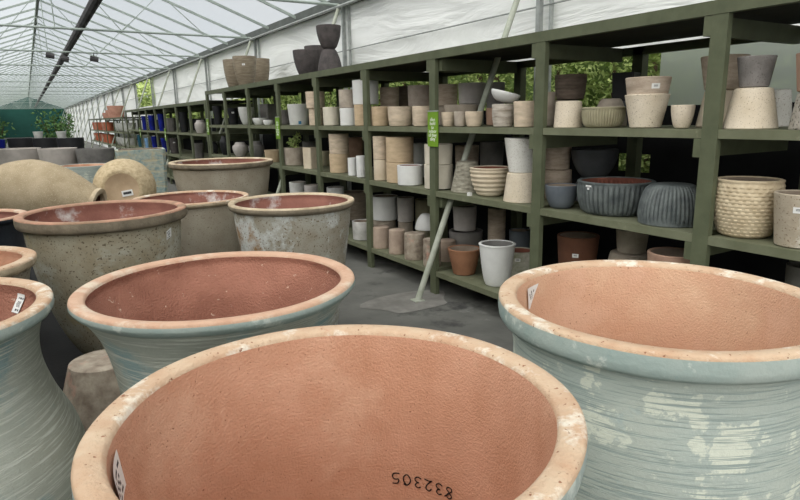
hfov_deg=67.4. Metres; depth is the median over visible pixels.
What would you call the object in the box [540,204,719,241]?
shelf
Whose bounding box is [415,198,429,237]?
plant pot
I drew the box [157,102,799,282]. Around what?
wall
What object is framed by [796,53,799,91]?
plant pot
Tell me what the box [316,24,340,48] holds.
plant pot
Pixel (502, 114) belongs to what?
plant pot
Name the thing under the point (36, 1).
ridge beam
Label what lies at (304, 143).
bowl planter
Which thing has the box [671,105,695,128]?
plant pot
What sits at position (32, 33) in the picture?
rafter
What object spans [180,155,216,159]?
shelf
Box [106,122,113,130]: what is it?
clay pot
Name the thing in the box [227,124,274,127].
shelf
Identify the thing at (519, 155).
plant pot
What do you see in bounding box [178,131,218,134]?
shelf
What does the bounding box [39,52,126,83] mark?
rafter
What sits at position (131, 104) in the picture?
wall
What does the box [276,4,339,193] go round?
pole
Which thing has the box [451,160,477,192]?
plant pot
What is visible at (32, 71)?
rafter
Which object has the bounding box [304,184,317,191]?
plant pot
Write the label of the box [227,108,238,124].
plant pot
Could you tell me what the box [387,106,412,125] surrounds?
plant pot
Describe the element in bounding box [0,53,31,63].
rafter
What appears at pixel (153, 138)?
glazed pot
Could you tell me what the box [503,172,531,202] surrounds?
plant pot
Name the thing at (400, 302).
concrete patch
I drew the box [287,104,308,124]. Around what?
plant pot
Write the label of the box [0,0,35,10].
rafter
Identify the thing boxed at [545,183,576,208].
bowl planter
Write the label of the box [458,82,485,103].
plant pot
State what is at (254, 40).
post
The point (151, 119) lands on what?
glazed pot
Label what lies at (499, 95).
bowl planter
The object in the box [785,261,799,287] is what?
plant pot
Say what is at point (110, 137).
clay pot
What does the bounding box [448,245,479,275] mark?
plant pot
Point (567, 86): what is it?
plant pot
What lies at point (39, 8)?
rafter
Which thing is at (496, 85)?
plant pot
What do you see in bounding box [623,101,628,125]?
square planter
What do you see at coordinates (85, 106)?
wall
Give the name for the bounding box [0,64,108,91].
roof truss
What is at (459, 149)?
plant pot
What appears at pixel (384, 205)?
plant pot
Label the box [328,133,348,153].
plant pot
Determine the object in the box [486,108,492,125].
plant pot
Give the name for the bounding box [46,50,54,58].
lamp
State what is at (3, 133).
leafy plant
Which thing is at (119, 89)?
pole
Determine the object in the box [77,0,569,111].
wall rail
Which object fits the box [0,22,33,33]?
rafter
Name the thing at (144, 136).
wall
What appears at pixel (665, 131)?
shelf
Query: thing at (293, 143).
leafy plant
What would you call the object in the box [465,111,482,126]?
plant pot
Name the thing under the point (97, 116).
wall
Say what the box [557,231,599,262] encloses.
plant pot
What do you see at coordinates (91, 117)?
wall
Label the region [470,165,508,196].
bowl planter
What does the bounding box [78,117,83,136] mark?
wall
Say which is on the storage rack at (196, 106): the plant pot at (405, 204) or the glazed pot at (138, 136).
the glazed pot at (138, 136)
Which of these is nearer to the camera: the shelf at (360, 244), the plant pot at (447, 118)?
the plant pot at (447, 118)
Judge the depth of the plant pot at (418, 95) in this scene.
6.37 m
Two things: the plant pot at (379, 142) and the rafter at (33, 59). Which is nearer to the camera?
the plant pot at (379, 142)
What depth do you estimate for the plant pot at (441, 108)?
6.26 m
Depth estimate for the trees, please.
7.22 m
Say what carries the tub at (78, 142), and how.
on the floor
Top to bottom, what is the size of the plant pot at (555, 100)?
0.200 m
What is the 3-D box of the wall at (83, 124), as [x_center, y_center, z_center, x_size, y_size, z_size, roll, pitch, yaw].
[-28.105,-10.788,53.469,0.001,2.140,4.200,-8,15,-30]
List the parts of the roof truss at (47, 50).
king post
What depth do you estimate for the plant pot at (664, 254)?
3.73 m
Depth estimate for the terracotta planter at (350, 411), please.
1.65 m
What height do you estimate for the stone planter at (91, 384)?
0.450 m
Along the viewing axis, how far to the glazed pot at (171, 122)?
15.87 m
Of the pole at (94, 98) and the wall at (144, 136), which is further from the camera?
the pole at (94, 98)
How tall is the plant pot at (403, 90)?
0.447 m
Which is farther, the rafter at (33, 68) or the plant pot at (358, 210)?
the rafter at (33, 68)
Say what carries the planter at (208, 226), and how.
on the mat
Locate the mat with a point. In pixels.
(57, 350)
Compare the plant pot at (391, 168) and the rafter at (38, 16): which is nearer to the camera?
the plant pot at (391, 168)
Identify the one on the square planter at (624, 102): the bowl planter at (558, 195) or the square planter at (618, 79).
the square planter at (618, 79)
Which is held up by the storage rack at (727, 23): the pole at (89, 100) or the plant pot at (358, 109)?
the plant pot at (358, 109)
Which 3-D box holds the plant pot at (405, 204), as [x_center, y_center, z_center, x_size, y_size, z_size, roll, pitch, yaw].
[0.068,-0.485,7.124,0.201,0.290,0.201,-5,13,-16]
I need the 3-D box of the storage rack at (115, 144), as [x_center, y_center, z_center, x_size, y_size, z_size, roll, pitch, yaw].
[-13.748,-5.434,28.967,0.993,1.820,14.375,-8,15,-30]
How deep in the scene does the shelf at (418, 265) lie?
6.09 m
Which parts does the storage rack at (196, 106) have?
post, post, post, post, post, post, post, post, post, post, post, post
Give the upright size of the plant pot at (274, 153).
0.188 m
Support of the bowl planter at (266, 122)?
on the storage rack at (727, 23)
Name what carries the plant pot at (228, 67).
on the storage rack at (727, 23)
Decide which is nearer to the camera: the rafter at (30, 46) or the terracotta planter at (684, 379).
the terracotta planter at (684, 379)
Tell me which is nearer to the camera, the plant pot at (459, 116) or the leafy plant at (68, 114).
the plant pot at (459, 116)
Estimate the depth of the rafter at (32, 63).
32.82 m
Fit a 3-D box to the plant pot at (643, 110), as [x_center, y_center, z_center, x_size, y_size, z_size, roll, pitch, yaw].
[1.512,-0.852,3.685,0.259,0.200,0.259,4,14,23]
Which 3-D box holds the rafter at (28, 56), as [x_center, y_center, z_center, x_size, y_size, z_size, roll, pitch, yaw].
[-18.918,-8.201,27.418,3.826,1.452,0.030,-8,15,-30]
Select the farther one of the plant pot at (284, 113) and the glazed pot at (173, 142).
the glazed pot at (173, 142)
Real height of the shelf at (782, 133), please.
0.048 m
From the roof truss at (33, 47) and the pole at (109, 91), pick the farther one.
the pole at (109, 91)
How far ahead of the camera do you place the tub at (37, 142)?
22.22 m
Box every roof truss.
[0,0,200,56]
[0,0,250,38]
[0,16,169,68]
[0,34,147,76]
[0,47,130,83]
[0,56,119,87]
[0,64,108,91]
[0,85,80,102]
[2,70,100,94]
[3,82,71,100]
[6,97,64,108]
[267,0,337,5]
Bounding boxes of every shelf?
[166,131,214,133]
[166,150,191,154]
[168,152,208,157]
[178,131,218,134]
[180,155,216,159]
[192,132,247,136]
[209,124,252,127]
[212,152,264,157]
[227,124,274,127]
[250,124,323,128]
[270,162,286,168]
[280,124,371,129]
[282,165,373,174]
[318,125,389,130]
[320,169,373,183]
[348,227,397,250]
[368,125,485,131]
[369,177,450,194]
[371,248,480,271]
[436,190,578,212]
[436,264,499,298]
[438,125,584,134]
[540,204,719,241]
[543,125,785,137]
[707,232,799,260]
[717,126,799,140]
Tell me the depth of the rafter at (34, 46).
25.95 m
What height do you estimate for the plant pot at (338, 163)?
0.233 m
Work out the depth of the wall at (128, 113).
29.05 m
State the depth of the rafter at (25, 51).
25.56 m
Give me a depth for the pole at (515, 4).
5.47 m
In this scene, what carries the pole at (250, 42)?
on the floor
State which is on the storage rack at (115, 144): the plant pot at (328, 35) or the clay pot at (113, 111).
the clay pot at (113, 111)
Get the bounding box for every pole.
[77,100,89,136]
[82,98,94,136]
[84,94,101,146]
[91,91,109,147]
[100,89,119,147]
[111,84,131,146]
[124,78,148,148]
[144,70,170,147]
[166,56,202,165]
[213,40,251,153]
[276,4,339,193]
[410,0,519,301]
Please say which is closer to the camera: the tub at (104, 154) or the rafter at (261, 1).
the rafter at (261, 1)
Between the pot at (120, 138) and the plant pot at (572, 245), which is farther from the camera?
the pot at (120, 138)
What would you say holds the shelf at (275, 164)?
attached to the storage rack at (727, 23)
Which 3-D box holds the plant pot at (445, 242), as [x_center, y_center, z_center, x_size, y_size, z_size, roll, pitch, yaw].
[0.474,-0.001,6.046,0.179,0.211,0.179,-8,15,-30]
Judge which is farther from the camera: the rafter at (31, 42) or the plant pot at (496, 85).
the rafter at (31, 42)
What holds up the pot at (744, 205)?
on the storage rack at (727, 23)
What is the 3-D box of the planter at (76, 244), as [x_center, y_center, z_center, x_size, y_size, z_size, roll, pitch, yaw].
[-2.033,0.238,4.254,1.070,1.060,1.070,7,15,30]
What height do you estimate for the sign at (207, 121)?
0.317 m
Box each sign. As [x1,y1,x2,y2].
[206,118,209,134]
[275,117,280,138]
[427,110,438,146]
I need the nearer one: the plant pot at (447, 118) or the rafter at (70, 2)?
the plant pot at (447, 118)
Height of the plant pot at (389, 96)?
0.221 m
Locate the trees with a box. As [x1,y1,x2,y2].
[136,53,660,172]
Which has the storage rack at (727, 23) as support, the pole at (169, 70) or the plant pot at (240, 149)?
the plant pot at (240, 149)
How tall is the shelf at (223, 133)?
0.048 m
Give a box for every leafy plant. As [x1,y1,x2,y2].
[0,117,15,145]
[31,106,79,137]
[51,108,75,137]
[287,131,300,147]
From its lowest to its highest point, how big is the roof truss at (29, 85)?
1.450 m
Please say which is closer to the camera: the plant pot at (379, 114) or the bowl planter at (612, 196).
the bowl planter at (612, 196)
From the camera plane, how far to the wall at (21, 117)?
71.71 m
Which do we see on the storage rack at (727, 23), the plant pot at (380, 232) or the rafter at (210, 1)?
the plant pot at (380, 232)
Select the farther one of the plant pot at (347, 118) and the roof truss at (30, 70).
the roof truss at (30, 70)
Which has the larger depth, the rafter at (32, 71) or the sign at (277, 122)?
the rafter at (32, 71)
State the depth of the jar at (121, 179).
6.35 m
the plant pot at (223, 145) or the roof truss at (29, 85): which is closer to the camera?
the plant pot at (223, 145)
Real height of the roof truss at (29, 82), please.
1.450 m
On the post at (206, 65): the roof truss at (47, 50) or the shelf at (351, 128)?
the roof truss at (47, 50)
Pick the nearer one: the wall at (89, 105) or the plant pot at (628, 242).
the plant pot at (628, 242)
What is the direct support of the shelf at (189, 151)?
attached to the storage rack at (196, 106)
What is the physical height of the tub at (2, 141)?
1.080 m
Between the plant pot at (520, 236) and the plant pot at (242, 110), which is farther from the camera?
the plant pot at (242, 110)
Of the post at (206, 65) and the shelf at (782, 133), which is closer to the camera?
the shelf at (782, 133)
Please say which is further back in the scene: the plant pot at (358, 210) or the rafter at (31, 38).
the rafter at (31, 38)
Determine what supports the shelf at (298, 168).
attached to the storage rack at (727, 23)
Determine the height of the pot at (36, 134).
0.240 m
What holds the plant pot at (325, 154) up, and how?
on the storage rack at (727, 23)
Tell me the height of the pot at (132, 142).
0.360 m
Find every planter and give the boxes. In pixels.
[0,209,30,279]
[0,246,37,279]
[0,277,85,499]
[13,199,186,353]
[60,163,104,182]
[63,349,119,431]
[67,251,354,394]
[71,324,587,499]
[115,147,167,193]
[131,190,248,256]
[168,157,272,250]
[228,192,353,324]
[252,118,265,124]
[259,104,276,123]
[263,120,272,124]
[302,141,315,146]
[303,147,316,168]
[327,186,343,193]
[415,213,429,230]
[444,104,477,125]
[449,228,482,245]
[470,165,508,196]
[491,89,519,103]
[498,260,799,499]
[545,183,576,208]
[571,148,618,177]
[577,176,655,216]
[581,106,625,127]
[597,98,626,125]
[608,249,646,260]
[612,72,640,100]
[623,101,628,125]
[637,182,696,227]
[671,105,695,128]
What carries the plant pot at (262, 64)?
on the storage rack at (727, 23)
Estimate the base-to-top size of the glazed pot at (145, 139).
0.323 m
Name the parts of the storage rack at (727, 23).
post, post, post, post, post, post, post, post, post, post, post, post, post, post, post, post, post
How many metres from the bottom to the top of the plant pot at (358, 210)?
0.387 m
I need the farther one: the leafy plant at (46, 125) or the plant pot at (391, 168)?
the leafy plant at (46, 125)
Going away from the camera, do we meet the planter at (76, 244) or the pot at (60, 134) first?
the planter at (76, 244)
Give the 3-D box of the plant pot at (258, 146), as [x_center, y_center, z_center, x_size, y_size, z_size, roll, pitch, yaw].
[-2.436,-1.694,10.194,0.264,0.304,0.264,-8,15,-30]
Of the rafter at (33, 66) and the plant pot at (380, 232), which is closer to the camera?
the plant pot at (380, 232)
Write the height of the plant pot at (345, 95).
0.208 m
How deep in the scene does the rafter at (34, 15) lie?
17.53 m
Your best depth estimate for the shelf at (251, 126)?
9.22 m
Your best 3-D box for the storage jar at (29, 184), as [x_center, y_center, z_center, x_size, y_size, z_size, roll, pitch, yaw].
[-3.476,-0.550,5.917,1.054,0.685,0.663,-1,13,-2]
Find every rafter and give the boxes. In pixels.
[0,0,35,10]
[0,8,34,19]
[0,15,34,26]
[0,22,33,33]
[0,28,33,39]
[0,33,32,44]
[0,38,32,48]
[0,42,32,52]
[0,46,31,56]
[0,51,25,59]
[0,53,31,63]
[0,56,30,66]
[32,63,108,90]
[32,71,96,93]
[32,73,96,95]
[33,56,118,86]
[33,59,111,86]
[33,61,111,89]
[33,66,103,90]
[33,68,103,92]
[33,70,100,93]
[34,46,130,81]
[35,43,135,80]
[35,54,122,85]
[36,28,152,73]
[36,34,146,75]
[36,39,140,78]
[36,77,92,96]
[38,8,176,64]
[38,16,167,67]
[38,23,159,70]
[39,0,186,60]
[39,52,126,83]
[63,0,198,55]
[101,2,211,50]
[125,0,227,44]
[162,0,246,36]
[206,0,268,29]
[257,0,295,18]
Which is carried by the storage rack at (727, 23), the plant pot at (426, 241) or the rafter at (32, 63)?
the plant pot at (426, 241)
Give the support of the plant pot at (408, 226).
on the storage rack at (727, 23)
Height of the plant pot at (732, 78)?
0.198 m
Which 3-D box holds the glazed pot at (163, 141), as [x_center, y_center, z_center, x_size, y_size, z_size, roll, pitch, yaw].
[-6.595,-2.948,16.834,0.195,0.380,0.195,2,13,13]
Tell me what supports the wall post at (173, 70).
on the floor
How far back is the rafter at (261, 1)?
10.26 m
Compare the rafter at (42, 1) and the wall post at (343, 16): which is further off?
the rafter at (42, 1)
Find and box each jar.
[0,159,106,210]
[92,159,156,200]
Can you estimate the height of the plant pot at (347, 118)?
0.203 m
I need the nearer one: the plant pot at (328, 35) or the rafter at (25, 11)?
the plant pot at (328, 35)
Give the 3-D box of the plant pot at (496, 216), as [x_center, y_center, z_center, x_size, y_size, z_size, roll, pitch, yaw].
[0.946,-0.142,5.885,0.171,0.540,0.171,-7,14,-26]
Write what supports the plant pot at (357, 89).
on the plant pot at (358, 109)
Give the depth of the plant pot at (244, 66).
10.58 m
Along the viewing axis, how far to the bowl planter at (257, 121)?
9.75 m
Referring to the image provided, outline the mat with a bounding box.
[25,243,83,390]
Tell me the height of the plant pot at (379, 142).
0.246 m
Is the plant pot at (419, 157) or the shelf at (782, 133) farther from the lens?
the plant pot at (419, 157)
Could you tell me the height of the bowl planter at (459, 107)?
0.195 m
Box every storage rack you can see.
[88,117,151,158]
[125,100,254,183]
[205,0,799,298]
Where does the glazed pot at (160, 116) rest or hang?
on the storage rack at (196, 106)
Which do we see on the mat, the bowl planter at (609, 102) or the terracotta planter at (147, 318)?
the terracotta planter at (147, 318)
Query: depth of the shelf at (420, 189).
5.96 m
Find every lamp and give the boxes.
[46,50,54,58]
[60,53,68,61]
[90,54,98,61]
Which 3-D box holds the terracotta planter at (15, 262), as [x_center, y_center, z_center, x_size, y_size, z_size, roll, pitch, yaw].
[-2.393,0.534,3.206,0.900,0.950,0.900,-7,14,-26]
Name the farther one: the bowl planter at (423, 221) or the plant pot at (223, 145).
the plant pot at (223, 145)
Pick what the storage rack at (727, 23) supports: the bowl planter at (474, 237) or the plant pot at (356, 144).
the bowl planter at (474, 237)
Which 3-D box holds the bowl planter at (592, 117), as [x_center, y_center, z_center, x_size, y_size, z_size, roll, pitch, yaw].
[1.345,-0.878,3.972,0.282,0.133,0.282,-8,15,-30]
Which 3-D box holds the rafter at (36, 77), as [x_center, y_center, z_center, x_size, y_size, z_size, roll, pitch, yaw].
[-23.010,-11.147,41.006,3.706,1.452,0.030,-8,15,-30]
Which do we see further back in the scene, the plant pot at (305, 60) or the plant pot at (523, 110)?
the plant pot at (305, 60)
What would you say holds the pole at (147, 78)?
on the floor
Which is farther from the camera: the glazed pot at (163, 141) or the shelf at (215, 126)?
the glazed pot at (163, 141)
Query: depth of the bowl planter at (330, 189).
7.89 m
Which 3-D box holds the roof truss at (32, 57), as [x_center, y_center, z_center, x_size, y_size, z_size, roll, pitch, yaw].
[-17.187,-8.364,28.104,7.500,1.450,0.045,-8,15,-30]
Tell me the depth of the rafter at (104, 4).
14.33 m
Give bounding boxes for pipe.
[65,0,360,108]
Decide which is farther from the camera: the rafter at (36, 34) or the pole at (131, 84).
the pole at (131, 84)
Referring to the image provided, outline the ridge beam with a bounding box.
[28,0,38,96]
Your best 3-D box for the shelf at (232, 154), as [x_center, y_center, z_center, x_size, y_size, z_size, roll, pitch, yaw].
[-3.102,-1.861,11.817,0.906,0.048,1.157,-8,15,-30]
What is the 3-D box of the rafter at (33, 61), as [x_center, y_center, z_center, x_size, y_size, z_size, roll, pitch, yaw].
[-17.176,-9.172,31.651,3.706,1.452,0.030,-8,15,-30]
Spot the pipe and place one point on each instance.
(350, 1)
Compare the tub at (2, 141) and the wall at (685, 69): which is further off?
the tub at (2, 141)
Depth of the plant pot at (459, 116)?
5.11 m
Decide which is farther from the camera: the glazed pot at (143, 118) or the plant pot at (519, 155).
the glazed pot at (143, 118)
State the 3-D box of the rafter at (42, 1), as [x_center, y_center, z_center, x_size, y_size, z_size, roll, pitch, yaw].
[-7.696,-5.962,16.451,3.706,1.452,0.030,-8,15,-30]
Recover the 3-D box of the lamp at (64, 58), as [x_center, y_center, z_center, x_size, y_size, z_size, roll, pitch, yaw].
[-8.107,-4.668,14.492,0.201,0.254,0.130,-8,15,-30]
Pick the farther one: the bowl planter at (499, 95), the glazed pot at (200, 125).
the glazed pot at (200, 125)
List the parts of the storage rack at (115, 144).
post, post, post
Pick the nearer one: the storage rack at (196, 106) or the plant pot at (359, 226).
the plant pot at (359, 226)
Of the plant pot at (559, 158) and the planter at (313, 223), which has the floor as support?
the planter at (313, 223)
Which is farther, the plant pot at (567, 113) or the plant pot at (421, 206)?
the plant pot at (421, 206)
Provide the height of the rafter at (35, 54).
1.452 m
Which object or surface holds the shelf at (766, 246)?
attached to the storage rack at (727, 23)
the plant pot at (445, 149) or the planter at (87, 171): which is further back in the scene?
the planter at (87, 171)
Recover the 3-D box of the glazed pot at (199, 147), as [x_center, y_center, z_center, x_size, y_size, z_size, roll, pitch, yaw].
[-4.592,-2.264,13.688,0.259,0.341,0.259,4,14,23]
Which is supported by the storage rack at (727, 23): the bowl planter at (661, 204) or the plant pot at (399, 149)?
the bowl planter at (661, 204)
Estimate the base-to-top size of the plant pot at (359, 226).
0.220 m
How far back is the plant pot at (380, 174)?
6.42 m
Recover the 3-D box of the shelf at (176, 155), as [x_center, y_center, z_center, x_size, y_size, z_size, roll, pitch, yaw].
[-5.376,-2.454,15.508,0.906,0.048,1.390,-8,15,-30]
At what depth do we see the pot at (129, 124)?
23.09 m
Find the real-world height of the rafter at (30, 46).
1.452 m
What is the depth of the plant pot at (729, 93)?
3.64 m
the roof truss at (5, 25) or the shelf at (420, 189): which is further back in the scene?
the roof truss at (5, 25)
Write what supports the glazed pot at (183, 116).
on the storage rack at (196, 106)
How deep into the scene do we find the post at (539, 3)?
5.73 m
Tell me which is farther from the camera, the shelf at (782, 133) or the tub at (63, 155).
the tub at (63, 155)
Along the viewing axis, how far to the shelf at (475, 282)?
5.33 m
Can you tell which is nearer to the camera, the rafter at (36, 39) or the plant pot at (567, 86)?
the plant pot at (567, 86)
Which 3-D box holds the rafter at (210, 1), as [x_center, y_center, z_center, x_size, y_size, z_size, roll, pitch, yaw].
[-4.050,-4.728,10.604,3.706,1.452,0.030,-8,15,-30]
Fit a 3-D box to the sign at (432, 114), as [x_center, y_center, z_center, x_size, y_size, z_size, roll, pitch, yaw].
[0.294,-1.083,5.352,0.012,0.317,0.156,-8,15,-30]
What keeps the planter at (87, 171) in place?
on the mat
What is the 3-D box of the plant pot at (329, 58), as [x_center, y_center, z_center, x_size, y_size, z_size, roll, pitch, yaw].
[-0.891,-2.396,7.611,0.307,0.290,0.307,-10,15,-35]
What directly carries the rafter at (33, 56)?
attached to the ridge beam
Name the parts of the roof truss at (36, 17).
king post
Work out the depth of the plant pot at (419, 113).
5.63 m
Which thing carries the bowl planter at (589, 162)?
on the bowl planter
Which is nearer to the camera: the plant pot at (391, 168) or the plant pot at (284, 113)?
the plant pot at (391, 168)
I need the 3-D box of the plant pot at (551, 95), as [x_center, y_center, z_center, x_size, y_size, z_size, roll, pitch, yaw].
[1.132,-1.087,4.641,0.134,0.258,0.134,-5,13,-16]
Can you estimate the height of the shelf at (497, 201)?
0.048 m
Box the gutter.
[66,0,362,107]
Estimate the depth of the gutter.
12.26 m
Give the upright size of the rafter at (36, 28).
1.452 m
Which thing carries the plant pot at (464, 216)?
on the bowl planter at (474, 237)
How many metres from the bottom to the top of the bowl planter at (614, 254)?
0.440 m
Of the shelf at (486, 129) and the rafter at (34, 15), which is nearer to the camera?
the shelf at (486, 129)
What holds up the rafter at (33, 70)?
attached to the ridge beam
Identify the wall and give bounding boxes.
[0,97,66,137]
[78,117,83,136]
[81,117,87,140]
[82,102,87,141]
[83,101,88,115]
[85,116,92,142]
[87,100,93,115]
[90,116,97,143]
[92,84,138,114]
[94,115,103,145]
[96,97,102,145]
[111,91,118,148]
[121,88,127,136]
[127,112,138,144]
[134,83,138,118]
[139,105,156,144]
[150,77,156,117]
[153,0,799,105]
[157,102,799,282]
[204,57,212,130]
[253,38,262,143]
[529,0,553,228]
[660,42,799,105]
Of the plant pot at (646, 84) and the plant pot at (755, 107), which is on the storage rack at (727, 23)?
the plant pot at (755, 107)
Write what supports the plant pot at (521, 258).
on the storage rack at (727, 23)
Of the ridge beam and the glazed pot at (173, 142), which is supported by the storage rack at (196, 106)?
the glazed pot at (173, 142)
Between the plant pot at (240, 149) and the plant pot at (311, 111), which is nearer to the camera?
the plant pot at (311, 111)
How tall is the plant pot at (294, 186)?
0.521 m
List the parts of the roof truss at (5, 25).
king post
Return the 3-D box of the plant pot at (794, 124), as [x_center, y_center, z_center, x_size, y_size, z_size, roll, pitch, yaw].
[1.961,-0.666,2.872,0.157,0.174,0.157,-7,14,-26]
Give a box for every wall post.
[172,69,178,103]
[341,5,351,189]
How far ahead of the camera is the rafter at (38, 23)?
19.92 m
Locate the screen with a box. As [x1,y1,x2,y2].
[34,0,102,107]
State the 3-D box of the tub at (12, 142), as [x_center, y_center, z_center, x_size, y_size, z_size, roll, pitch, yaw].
[-14.546,-3.767,23.179,0.960,1.100,0.960,-8,15,-30]
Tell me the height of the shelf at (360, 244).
0.048 m
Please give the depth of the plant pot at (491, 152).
5.76 m
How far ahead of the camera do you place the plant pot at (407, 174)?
5.91 m
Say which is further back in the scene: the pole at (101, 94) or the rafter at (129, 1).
the pole at (101, 94)
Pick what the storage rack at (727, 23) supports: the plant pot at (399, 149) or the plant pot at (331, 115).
the plant pot at (331, 115)
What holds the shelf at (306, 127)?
attached to the storage rack at (727, 23)
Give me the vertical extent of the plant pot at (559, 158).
0.195 m
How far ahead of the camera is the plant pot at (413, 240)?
6.06 m
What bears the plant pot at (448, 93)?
on the plant pot at (441, 108)
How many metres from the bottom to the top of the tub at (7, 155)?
1.000 m
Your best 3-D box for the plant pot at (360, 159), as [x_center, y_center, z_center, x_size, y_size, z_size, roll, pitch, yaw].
[-0.439,-0.949,6.822,0.114,0.244,0.114,7,15,33]
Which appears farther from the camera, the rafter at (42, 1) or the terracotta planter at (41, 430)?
the rafter at (42, 1)
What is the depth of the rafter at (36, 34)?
22.38 m
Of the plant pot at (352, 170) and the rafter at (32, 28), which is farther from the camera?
the rafter at (32, 28)
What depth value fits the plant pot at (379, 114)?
6.37 m
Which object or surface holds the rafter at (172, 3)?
attached to the ridge beam
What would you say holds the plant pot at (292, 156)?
on the storage rack at (727, 23)
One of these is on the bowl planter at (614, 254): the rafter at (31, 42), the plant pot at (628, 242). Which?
the plant pot at (628, 242)
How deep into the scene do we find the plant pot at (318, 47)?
8.69 m
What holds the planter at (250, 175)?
on the floor
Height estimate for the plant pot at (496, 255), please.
0.364 m
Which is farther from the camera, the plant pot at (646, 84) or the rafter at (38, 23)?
the rafter at (38, 23)
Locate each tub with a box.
[0,139,5,148]
[0,147,39,164]
[7,138,33,147]
[32,137,57,147]
[37,147,77,164]
[56,137,84,148]
[75,147,113,163]
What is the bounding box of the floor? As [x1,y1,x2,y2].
[3,137,512,351]
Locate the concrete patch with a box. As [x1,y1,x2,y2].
[360,290,446,312]
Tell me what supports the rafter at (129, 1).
attached to the ridge beam
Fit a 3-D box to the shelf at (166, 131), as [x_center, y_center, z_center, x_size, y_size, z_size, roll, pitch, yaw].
[-5.386,-3.011,15.384,0.906,0.048,1.390,-8,15,-30]
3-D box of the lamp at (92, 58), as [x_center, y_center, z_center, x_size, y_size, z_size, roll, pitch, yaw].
[-7.578,-4.769,14.861,0.201,0.234,0.130,-8,15,-30]
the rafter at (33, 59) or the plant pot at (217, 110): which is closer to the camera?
the plant pot at (217, 110)
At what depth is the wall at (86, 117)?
50.33 m
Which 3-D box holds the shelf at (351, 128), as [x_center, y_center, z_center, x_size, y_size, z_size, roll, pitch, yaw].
[-0.318,-1.475,7.213,0.906,0.048,1.211,-8,15,-30]
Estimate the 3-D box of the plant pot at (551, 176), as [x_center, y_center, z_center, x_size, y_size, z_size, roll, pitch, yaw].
[1.275,-0.541,4.874,0.241,0.233,0.241,2,13,13]
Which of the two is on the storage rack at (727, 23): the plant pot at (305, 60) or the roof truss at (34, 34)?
the plant pot at (305, 60)
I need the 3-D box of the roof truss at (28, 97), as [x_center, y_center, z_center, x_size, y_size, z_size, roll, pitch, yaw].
[-43.440,-17.252,70.198,7.500,1.450,0.045,-8,15,-30]
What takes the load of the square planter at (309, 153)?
on the storage rack at (727, 23)
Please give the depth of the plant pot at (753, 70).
3.05 m
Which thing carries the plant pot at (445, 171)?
on the storage rack at (727, 23)
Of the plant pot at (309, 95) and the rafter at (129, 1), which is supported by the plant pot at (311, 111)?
the plant pot at (309, 95)
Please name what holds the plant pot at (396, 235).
on the storage rack at (727, 23)
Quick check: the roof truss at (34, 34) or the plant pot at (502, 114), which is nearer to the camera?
the plant pot at (502, 114)
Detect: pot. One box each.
[33,132,42,137]
[56,131,65,137]
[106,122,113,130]
[107,106,123,117]
[108,135,114,142]
[119,137,130,145]
[123,123,135,131]
[125,138,137,147]
[137,135,141,146]
[141,116,146,129]
[144,138,148,147]
[148,115,155,130]
[151,136,156,147]
[157,114,164,130]
[161,138,166,151]
[166,118,175,131]
[168,138,178,153]
[178,112,188,131]
[194,120,205,132]
[194,143,203,158]
[212,106,221,124]
[212,142,217,152]
[220,136,230,154]
[223,59,238,86]
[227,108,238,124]
[232,55,255,84]
[232,142,247,156]
[238,107,253,124]
[248,141,263,156]
[254,58,269,81]
[264,149,278,161]
[281,110,288,124]
[283,147,303,165]
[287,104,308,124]
[289,181,305,192]
[293,49,319,73]
[304,45,322,70]
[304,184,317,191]
[305,91,324,108]
[309,108,322,125]
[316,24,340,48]
[318,49,341,70]
[322,151,329,165]
[323,107,339,125]
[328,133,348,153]
[329,153,349,172]
[338,89,353,107]
[340,108,354,125]
[344,190,365,219]
[348,157,356,175]
[349,137,363,156]
[352,80,378,104]
[352,219,366,240]
[354,104,370,125]
[356,155,364,177]
[371,106,388,125]
[373,136,387,159]
[373,194,397,220]
[373,220,395,228]
[373,225,388,248]
[374,159,386,180]
[380,87,398,106]
[386,136,413,162]
[386,162,413,182]
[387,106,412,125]
[389,228,404,254]
[397,86,407,105]
[397,164,422,185]
[397,196,413,221]
[398,221,412,232]
[404,231,424,260]
[408,85,428,105]
[412,106,428,126]
[413,143,425,176]
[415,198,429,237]
[423,237,440,266]
[424,143,452,164]
[424,164,452,189]
[439,84,457,105]
[439,106,443,124]
[441,112,453,126]
[441,238,455,261]
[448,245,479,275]
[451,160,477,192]
[453,204,476,231]
[454,111,465,126]
[455,145,478,167]
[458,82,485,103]
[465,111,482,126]
[478,239,515,286]
[480,141,503,165]
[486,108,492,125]
[487,82,504,107]
[488,207,505,239]
[492,104,513,126]
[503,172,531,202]
[504,137,532,172]
[509,228,529,247]
[510,247,529,276]
[514,101,533,126]
[544,169,571,198]
[545,147,571,169]
[547,92,555,126]
[553,100,578,125]
[554,101,581,127]
[555,74,586,99]
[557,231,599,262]
[616,229,648,254]
[625,76,671,94]
[625,94,670,127]
[647,247,689,263]
[695,90,733,126]
[701,54,750,89]
[714,176,785,238]
[722,87,778,128]
[737,55,777,87]
[774,89,791,126]
[774,190,799,248]
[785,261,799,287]
[788,93,799,129]
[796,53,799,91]
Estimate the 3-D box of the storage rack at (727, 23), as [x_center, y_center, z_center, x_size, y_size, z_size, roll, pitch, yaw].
[-0.297,-1.068,7.352,0.993,2.208,11.997,-8,15,-30]

